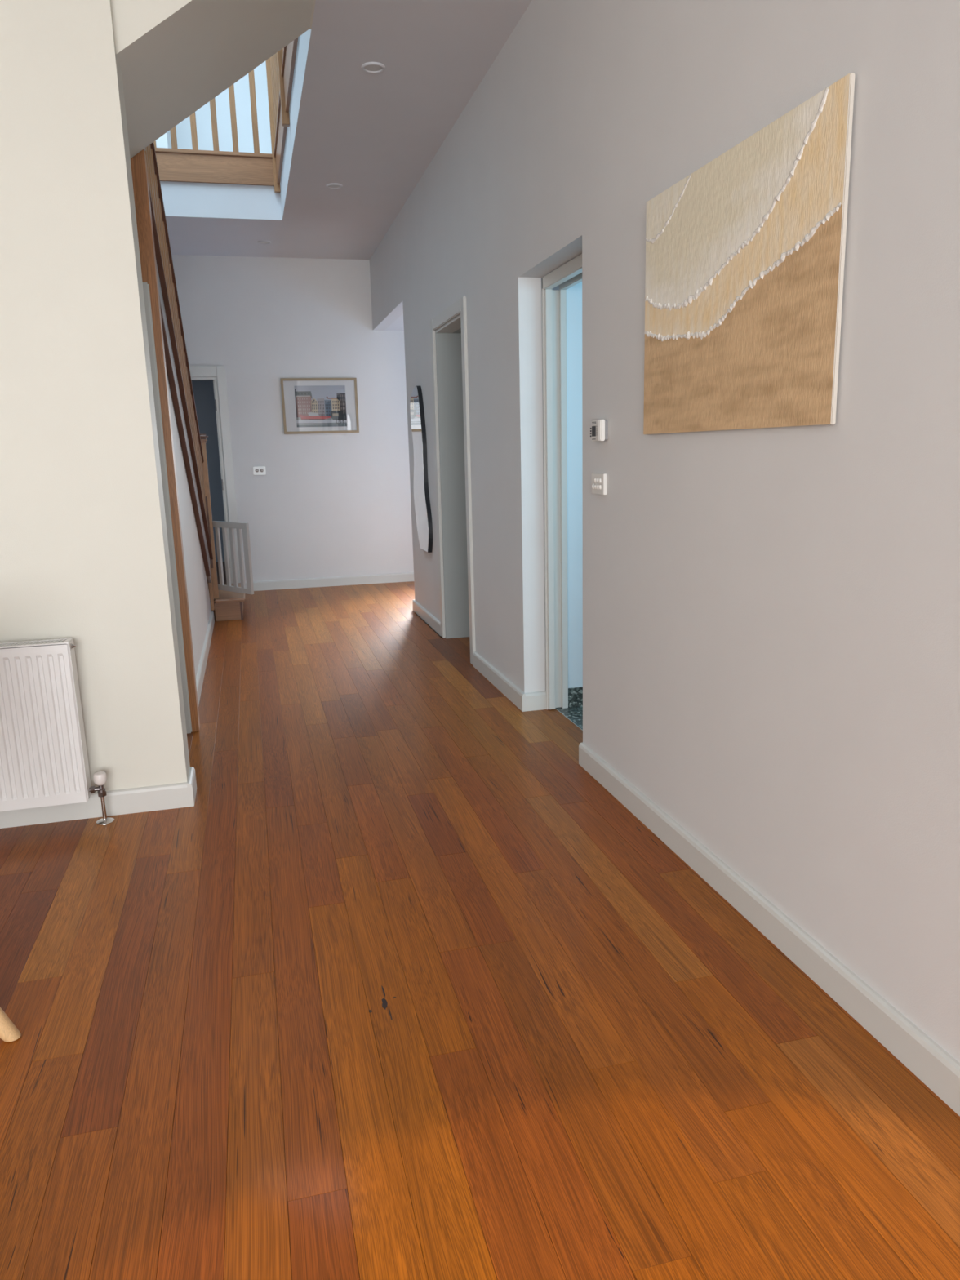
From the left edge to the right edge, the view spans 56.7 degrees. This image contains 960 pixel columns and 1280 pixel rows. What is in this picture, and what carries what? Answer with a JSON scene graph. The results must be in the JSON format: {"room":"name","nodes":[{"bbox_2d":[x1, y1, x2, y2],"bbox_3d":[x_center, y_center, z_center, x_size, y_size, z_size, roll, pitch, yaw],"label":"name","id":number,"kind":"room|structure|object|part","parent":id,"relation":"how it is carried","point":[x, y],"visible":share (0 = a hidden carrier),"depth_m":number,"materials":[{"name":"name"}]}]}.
{"room":"home hallway","nodes":[
{"label":"home hallway","id":0,"kind":"room"},
{"bbox_2d":[0,0,190,791],"bbox_3d":[-3.037,-0.735,2.645,3.894,3.039,0.172,-4,12,-14],"label":"wall","id":1,"kind":"structure","parent":0,"point":[84,549],"depth_m":2.98,"materials":[{"name":"beige paint"}]},
{"bbox_2d":[0,637,114,825],"bbox_3d":[-1.948,0.369,3.011,1.269,0.672,0.108,-4,12,-14],"label":"radiator","id":2,"kind":"object","parent":1,"relation":"attached to","point":[44,758],"visible":1,"depth_m":3.06,"materials":[{"name":"metal"}]},
{"bbox_2d":[0,637,72,648],"bbox_3d":[-1.988,0.049,2.920,1.197,0.006,0.081,-4,12,-14],"label":"grille","id":3,"kind":"object","parent":2,"relation":"attached to","point":[60,643],"depth_m":3.02,"materials":[{"name":"metal"}]},
{"bbox_3d":[-1.972,0.337,2.944,1.196,0.572,0.006,-4,12,-14],"label":"panel","id":4,"kind":"part","parent":2,"relation":"part of","materials":[{"name":"metal"}]},
{"bbox_3d":[-1.356,0.494,3.178,0.044,0.048,0.044,-4,12,-14],"label":"valve knob","id":5,"kind":"part","parent":2,"relation":"part of","materials":[{"name":"plastic"}]},
{"bbox_2d":[0,782,189,828],"bbox_3d":[-2.976,0.725,2.862,3.894,0.091,0.018,-4,12,-14],"label":"baseboard","id":6,"kind":"structure","parent":1,"relation":"attached to","point":[171,796],"depth_m":3.25,"materials":[{"name":"white wood"}]},
{"bbox_2d":[186,766,196,806],"bbox_3d":[-1.103,0.560,3.411,0.018,0.091,0.190,-4,12,-14],"label":"baseboard","id":7,"kind":"structure","parent":1,"relation":"attached to","point":[191,784],"depth_m":3.35,"materials":[{"name":"white wood"}]},
{"bbox_2d":[166,372,211,677],"bbox_3d":[-1.822,-0.894,5.473,0.060,2.111,2.920,-4,12,-14],"label":"wall","id":8,"kind":"structure","parent":0,"point":[198,595],"depth_m":5.23,"materials":[{"name":"paint"}]},
{"bbox_2d":[195,610,214,705],"bbox_3d":[-1.755,0.093,5.679,0.018,0.091,2.870,-4,12,-14],"label":"baseboard","id":9,"kind":"structure","parent":8,"relation":"attached to","point":[202,664],"depth_m":5.52,"materials":[{"name":"white wood"}]},
{"bbox_2d":[168,380,225,562],"bbox_3d":[-3.431,-1.966,9.523,2.800,2.600,2.657,-4,12,-14],"label":"wall","id":10,"kind":"structure","parent":0,"point":[203,390],"depth_m":10.78,"materials":[{"name":"paint"}]},
{"bbox_2d":[111,0,315,158],"bbox_3d":[-1.447,-2.269,3.170,1.754,0.820,0.902,-4,12,-14],"label":"staircase underside","id":11,"kind":"structure","parent":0,"point":[175,57],"depth_m":3.28,"materials":[{"name":"beige paint"}]},
{"bbox_2d":[155,36,298,182],"bbox_3d":[-1.183,-4.482,5.366,4.050,2.661,6.077,-4,12,-14],"label":"wall","id":12,"kind":"structure","parent":0,"point":[242,88],"depth_m":8.12,"materials":[{"name":"paint"}]},
{"bbox_2d":[171,254,413,582],"bbox_3d":[-0.843,-2.231,8.683,5.750,3.339,0.120,-4,12,-14],"label":"wall","id":13,"kind":"structure","parent":0,"point":[324,504],"depth_m":8.44,"materials":[{"name":"paint"}]},
{"bbox_2d":[168,365,240,583],"bbox_3d":[-2.552,-1.490,8.402,1.465,2.093,0.183,-4,12,-14],"label":"door","id":14,"kind":"structure","parent":13,"relation":"in","point":[195,371],"depth_m":8.29,"materials":[{"name":"wood"}]},
{"bbox_3d":[-2.801,-2.432,8.055,0.796,0.094,0.018,-4,12,-14],"label":"architrave","id":15,"kind":"part","parent":14,"relation":"part of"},
{"bbox_3d":[-2.350,-1.488,8.368,0.081,2.093,0.018,-4,12,-14],"label":"architrave","id":16,"kind":"part","parent":14,"relation":"part of","materials":[{"name":"white wood"}]},
{"bbox_2d":[253,466,266,475],"bbox_3d":[-2.085,-1.600,8.414,0.115,0.080,0.019,-4,12,-14],"label":"wall outlet","id":17,"kind":"object","parent":13,"relation":"attached to","point":[257,470],"visible":1,"depth_m":8.41,"materials":[{"name":"plastic"}]},
{"bbox_2d":[280,377,359,434],"bbox_3d":[-1.513,-2.219,8.434,0.707,0.508,0.021,-4,12,-14],"label":"framed print","id":18,"kind":"object","parent":13,"relation":"attached to","point":[309,405],"visible":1,"depth_m":8.43,"materials":[{"name":"multicoloured paper"}]},
{"bbox_2d":[245,572,413,591],"bbox_3d":[-1.431,-0.579,8.797,1.765,0.091,0.018,-4,12,-14],"label":"baseboard","id":19,"kind":"structure","parent":13,"relation":"attached to","point":[406,576],"depth_m":8.78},
{"bbox_2d":[160,0,532,259],"bbox_3d":[-1.960,-2.157,1.319,5.561,0.241,13.323,-4,12,-14],"label":"ceiling","id":20,"kind":"structure","parent":0,"point":[374,135],"depth_m":4.95,"materials":[{"name":"paint"}]},
{"bbox_2d":[154,37,297,193],"bbox_3d":[-1.969,-3.654,4.955,1.767,1.308,3.211,-4,12,-14],"label":"balustrade","id":21,"kind":"object","parent":20,"relation":"attached to","point":[175,164],"visible":0.44,"depth_m":6.57,"materials":[{"name":"brown wood"}]},
{"bbox_3d":[-2.376,-3.582,6.518,1.714,0.028,0.062,-4,12,-14],"label":"rail","id":22,"kind":"part","parent":21,"relation":"part of","materials":[{"name":"brown wood"}]},
{"bbox_3d":[-1.552,-4.003,6.624,0.043,1.242,0.044,-4,12,-14],"label":"post","id":23,"kind":"part","parent":21,"relation":"part of","materials":[{"name":"wood"}]},
{"bbox_3d":[-1.336,-3.499,5.999,0.062,0.028,1.445,-4,12,-14],"label":"rail","id":24,"kind":"part","parent":21,"relation":"part of","materials":[{"name":"brown wood"}]},
{"bbox_3d":[-1.180,-3.704,5.211,0.043,1.258,0.044,-4,12,-14],"label":"post","id":25,"kind":"part","parent":21,"relation":"part of","materials":[{"name":"wood"}]},
{"bbox_3d":[-0.941,-3.188,4.493,0.062,0.028,1.639,-4,12,-14],"label":"rail","id":26,"kind":"part","parent":21,"relation":"part of","materials":[{"name":"brown wood"}]},
{"bbox_2d":[257,240,271,244],"bbox_3d":[-1.816,-3.350,7.497,0.112,0.008,0.112,-4,12,-14],"label":"recessed light","id":27,"kind":"object","parent":20,"relation":"in","point":[263,242],"visible":1,"depth_m":7.49,"materials":[{"name":"paint"}]},
{"bbox_2d":[325,183,342,189],"bbox_3d":[-0.978,-3.048,5.979,0.112,0.008,0.112,-4,12,-14],"label":"recessed light","id":28,"kind":"object","parent":20,"relation":"in","point":[334,186],"visible":1,"depth_m":5.97,"materials":[{"name":"paint"}]},
{"bbox_2d":[328,184,340,187],"bbox_3d":[-0.978,-3.049,5.979,0.078,0.004,0.078,-4,12,-14],"label":"diffuser","id":29,"kind":"object","parent":28,"relation":"attached to","point":[330,185],"depth_m":5.97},
{"bbox_2d":[361,62,385,73],"bbox_3d":[-0.498,-2.672,4.157,0.112,0.008,0.112,-4,12,-14],"label":"recessed light","id":30,"kind":"object","parent":20,"relation":"in","point":[369,67],"visible":1,"depth_m":4.15,"materials":[{"name":"paint"}]},
{"bbox_2d":[364,64,382,71],"bbox_3d":[-0.498,-2.673,4.157,0.078,0.004,0.078,-4,12,-14],"label":"diffuser","id":31,"kind":"object","parent":30,"relation":"attached to","point":[367,67],"depth_m":4.15,"materials":[{"name":"white plastic"}]},
{"bbox_2d":[384,313,404,330],"bbox_3d":[0.739,-2.923,7.933,2.939,0.100,1.820,-4,12,-14],"label":"ceiling","id":32,"kind":"structure","parent":0,"point":[397,325],"depth_m":8.14,"materials":[{"name":"white paint"}]},
{"bbox_2d":[453,328,461,333],"bbox_3d":[0.513,-2.027,5.573,1.239,0.112,0.780,-4,12,-14],"label":"ceiling","id":33,"kind":"structure","parent":0,"point":[459,331],"depth_m":5.74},
{"bbox_2d":[0,561,959,1279],"bbox_3d":[-0.838,0.621,3.598,8.600,0.121,16.200,-4,12,-14],"label":"floor","id":34,"kind":"structure","parent":0,"point":[403,990],"depth_m":2.00,"materials":[{"name":"brown wood"}]},
{"bbox_2d":[0,1007,21,1041],"bbox_3d":[-1.562,0.476,2.064,0.922,0.840,0.548,-4,12,-14],"label":"dining chair","id":35,"kind":"object","parent":34,"relation":"on","point":[9,1032],"visible":1,"depth_m":2.00,"materials":[{"name":"brown wood"}]},
{"bbox_2d":[130,142,245,732],"bbox_3d":[-2.249,-1.467,5.654,1.246,3.177,3.880,-4,12,-14],"label":"staircase","id":36,"kind":"structure","parent":34,"relation":"on","point":[155,252],"depth_m":4.41,"materials":[{"name":"brown wood"}]},
{"bbox_3d":[-1.411,-0.812,4.011,0.062,2.540,0.088,-4,12,-14],"label":"timber post","id":37,"kind":"part","parent":36,"relation":"part of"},
{"bbox_3d":[-1.811,-2.024,5.253,0.055,1.942,2.936,-4,12,-14],"label":"handrail","id":38,"kind":"part","parent":36,"relation":"part of","materials":[{"name":"brown wood"}]},
{"bbox_3d":[-1.745,-1.080,5.293,0.028,1.752,2.608,-4,12,-14],"label":"string moulding","id":39,"kind":"part","parent":36,"relation":"part of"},
{"bbox_3d":[-2.125,-0.840,6.964,0.027,0.560,0.001,-4,12,-14],"label":"newel panel","id":40,"kind":"part","parent":36,"relation":"part of","materials":[{"name":"brown wood"}]},
{"bbox_3d":[-2.136,-0.933,6.979,0.069,1.224,0.069,-4,12,-14],"label":"newel post","id":41,"kind":"part","parent":36,"relation":"part of","materials":[{"name":"wood"}]},
{"bbox_2d":[212,520,253,594],"bbox_3d":[-1.923,-0.644,6.924,0.466,0.546,0.022,9,16,41],"label":"safety gate","id":42,"kind":"object","parent":36,"relation":"attached to","point":[249,589],"visible":1,"depth_m":6.89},
{"bbox_3d":[-1.930,-0.888,6.872,0.466,0.046,0.022,9,16,41],"label":"rail","id":43,"kind":"part","parent":42,"relation":"part of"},
{"bbox_3d":[-1.917,-0.397,6.976,0.466,0.042,0.022,9,16,41],"label":"rail","id":44,"kind":"part","parent":42,"relation":"part of","materials":[{"name":"white wood"}]},
{"bbox_2d":[541,280,553,634],"bbox_3d":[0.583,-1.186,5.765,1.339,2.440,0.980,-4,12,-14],"label":"door frame","id":45,"kind":"structure","parent":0,"point":[541,281],"depth_m":5.21,"materials":[{"name":"white wood"}]},
{"bbox_2d":[553,281,582,688],"bbox_3d":[1.241,-0.872,3.827,1.639,2.600,1.382,-4,12,-14],"label":"wall","id":46,"kind":"structure","parent":0,"point":[574,294],"depth_m":4.26,"materials":[{"name":"paint"}]},
{"bbox_2d":[524,690,546,711],"bbox_3d":[0.277,0.305,4.441,0.108,0.091,0.018,-4,12,-14],"label":"baseboard","id":47,"kind":"structure","parent":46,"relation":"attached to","point":[536,700],"depth_m":4.43,"materials":[{"name":"white wood"}]},
{"bbox_2d":[568,686,582,706],"bbox_3d":[1.123,0.237,4.639,1.448,0.097,0.012,-4,12,-14],"label":"baseboard","id":48,"kind":"structure","parent":46,"relation":"attached to","point":[575,694],"depth_m":4.47,"materials":[{"name":"stone"}]},
{"bbox_2d":[369,0,959,1062],"bbox_3d":[0.720,-0.760,2.311,0.110,3.039,13.323,-4,12,-14],"label":"wall","id":49,"kind":"structure","parent":0,"point":[771,615],"depth_m":2.33,"materials":[{"name":"paint"}]},
{"bbox_2d":[409,385,432,552],"bbox_3d":[-0.432,-1.253,6.529,0.031,1.180,0.542,-4,12,-14],"label":"wall mirror","id":50,"kind":"object","parent":49,"relation":"attached to","point":[421,495],"visible":1,"depth_m":6.45,"materials":[{"name":"black metal"}]},
{"bbox_2d":[413,600,440,635],"bbox_3d":[-0.405,-0.178,6.790,0.018,0.091,1.092,-4,12,-14],"label":"baseboard","id":51,"kind":"structure","parent":49,"relation":"attached to","point":[420,611],"depth_m":6.73,"materials":[{"name":"white wood"}]},
{"bbox_2d":[430,295,475,665],"bbox_3d":[0.022,-0.985,5.659,0.428,2.118,0.950,-4,12,-14],"label":"door","id":52,"kind":"structure","parent":49,"relation":"in","point":[450,348],"depth_m":5.92,"materials":[{"name":"white wood"}]},
{"bbox_3d":[-0.285,-1.054,6.022,0.018,2.118,0.081,-4,12,-14],"label":"architrave","id":53,"kind":"part","parent":52,"relation":"part of","materials":[{"name":"white wood"}]},
{"bbox_3d":[-0.202,-1.968,5.397,0.018,0.074,0.786,-4,12,-14],"label":"architrave","id":54,"kind":"part","parent":52,"relation":"part of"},
{"bbox_3d":[-0.068,-0.884,5.198,0.018,2.118,0.081,-4,12,-14],"label":"architrave","id":55,"kind":"part","parent":52,"relation":"part of","materials":[{"name":"white wood"}]},
{"bbox_2d":[472,651,525,711],"bbox_3d":[0.093,0.213,4.894,0.018,0.091,1.006,-4,12,-14],"label":"baseboard","id":56,"kind":"structure","parent":49,"relation":"attached to","point":[516,695],"depth_m":4.79,"materials":[{"name":"white wood"}]},
{"bbox_2d":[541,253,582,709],"bbox_3d":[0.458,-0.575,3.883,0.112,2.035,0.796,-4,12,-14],"label":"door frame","id":57,"kind":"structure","parent":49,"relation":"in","point":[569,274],"depth_m":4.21,"materials":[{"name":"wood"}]},
{"bbox_2d":[590,419,607,441],"bbox_3d":[0.427,-0.754,3.203,0.031,0.074,0.098,-4,12,-14],"label":"thermostat","id":58,"kind":"object","parent":49,"relation":"attached to","point":[599,427],"visible":1,"depth_m":3.17,"materials":[{"name":"grey plastic"}]},
{"bbox_3d":[0.439,-0.755,3.203,0.008,0.068,0.092,-4,12,-14],"label":"plate","id":59,"kind":"part","parent":58,"relation":"part of","materials":[{"name":"grey plastic"}]},
{"bbox_2d":[591,473,606,494],"bbox_3d":[0.433,-0.572,3.261,0.020,0.074,0.120,-4,12,-14],"label":"switch plate","id":60,"kind":"object","parent":49,"relation":"attached to","point":[598,480],"visible":1,"depth_m":3.24,"materials":[{"name":"white plastic"}]},
{"bbox_2d":[643,72,855,435],"bbox_3d":[0.638,-0.898,2.313,0.026,0.688,0.960,-4,12,-14],"label":"canvas painting","id":61,"kind":"object","parent":49,"relation":"attached to","point":[745,252],"visible":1,"depth_m":2.17,"materials":[{"name":"fabric"}]},
{"bbox_2d":[578,742,959,1115],"bbox_3d":[1.385,1.228,-0.024,0.018,0.091,7.783,-4,12,-14],"label":"baseboard","id":62,"kind":"structure","parent":49,"relation":"attached to","point":[933,1065],"depth_m":2.19,"materials":[{"name":"white wood"}]},
{"bbox_3d":[-1.884,-0.893,3.869,1.034,2.780,0.092,-4,12,-14],"label":"wall","id":63,"kind":"structure","parent":0,"visible":0},
{"bbox_2d":[142,282,191,733],"bbox_3d":[-1.811,-0.517,3.942,0.852,2.012,0.087,-4,12,-14],"label":"door","id":64,"kind":"structure","parent":63,"relation":"in","point":[145,286],"depth_m":3.98,"materials":[{"name":"brown wood"}]}
]}

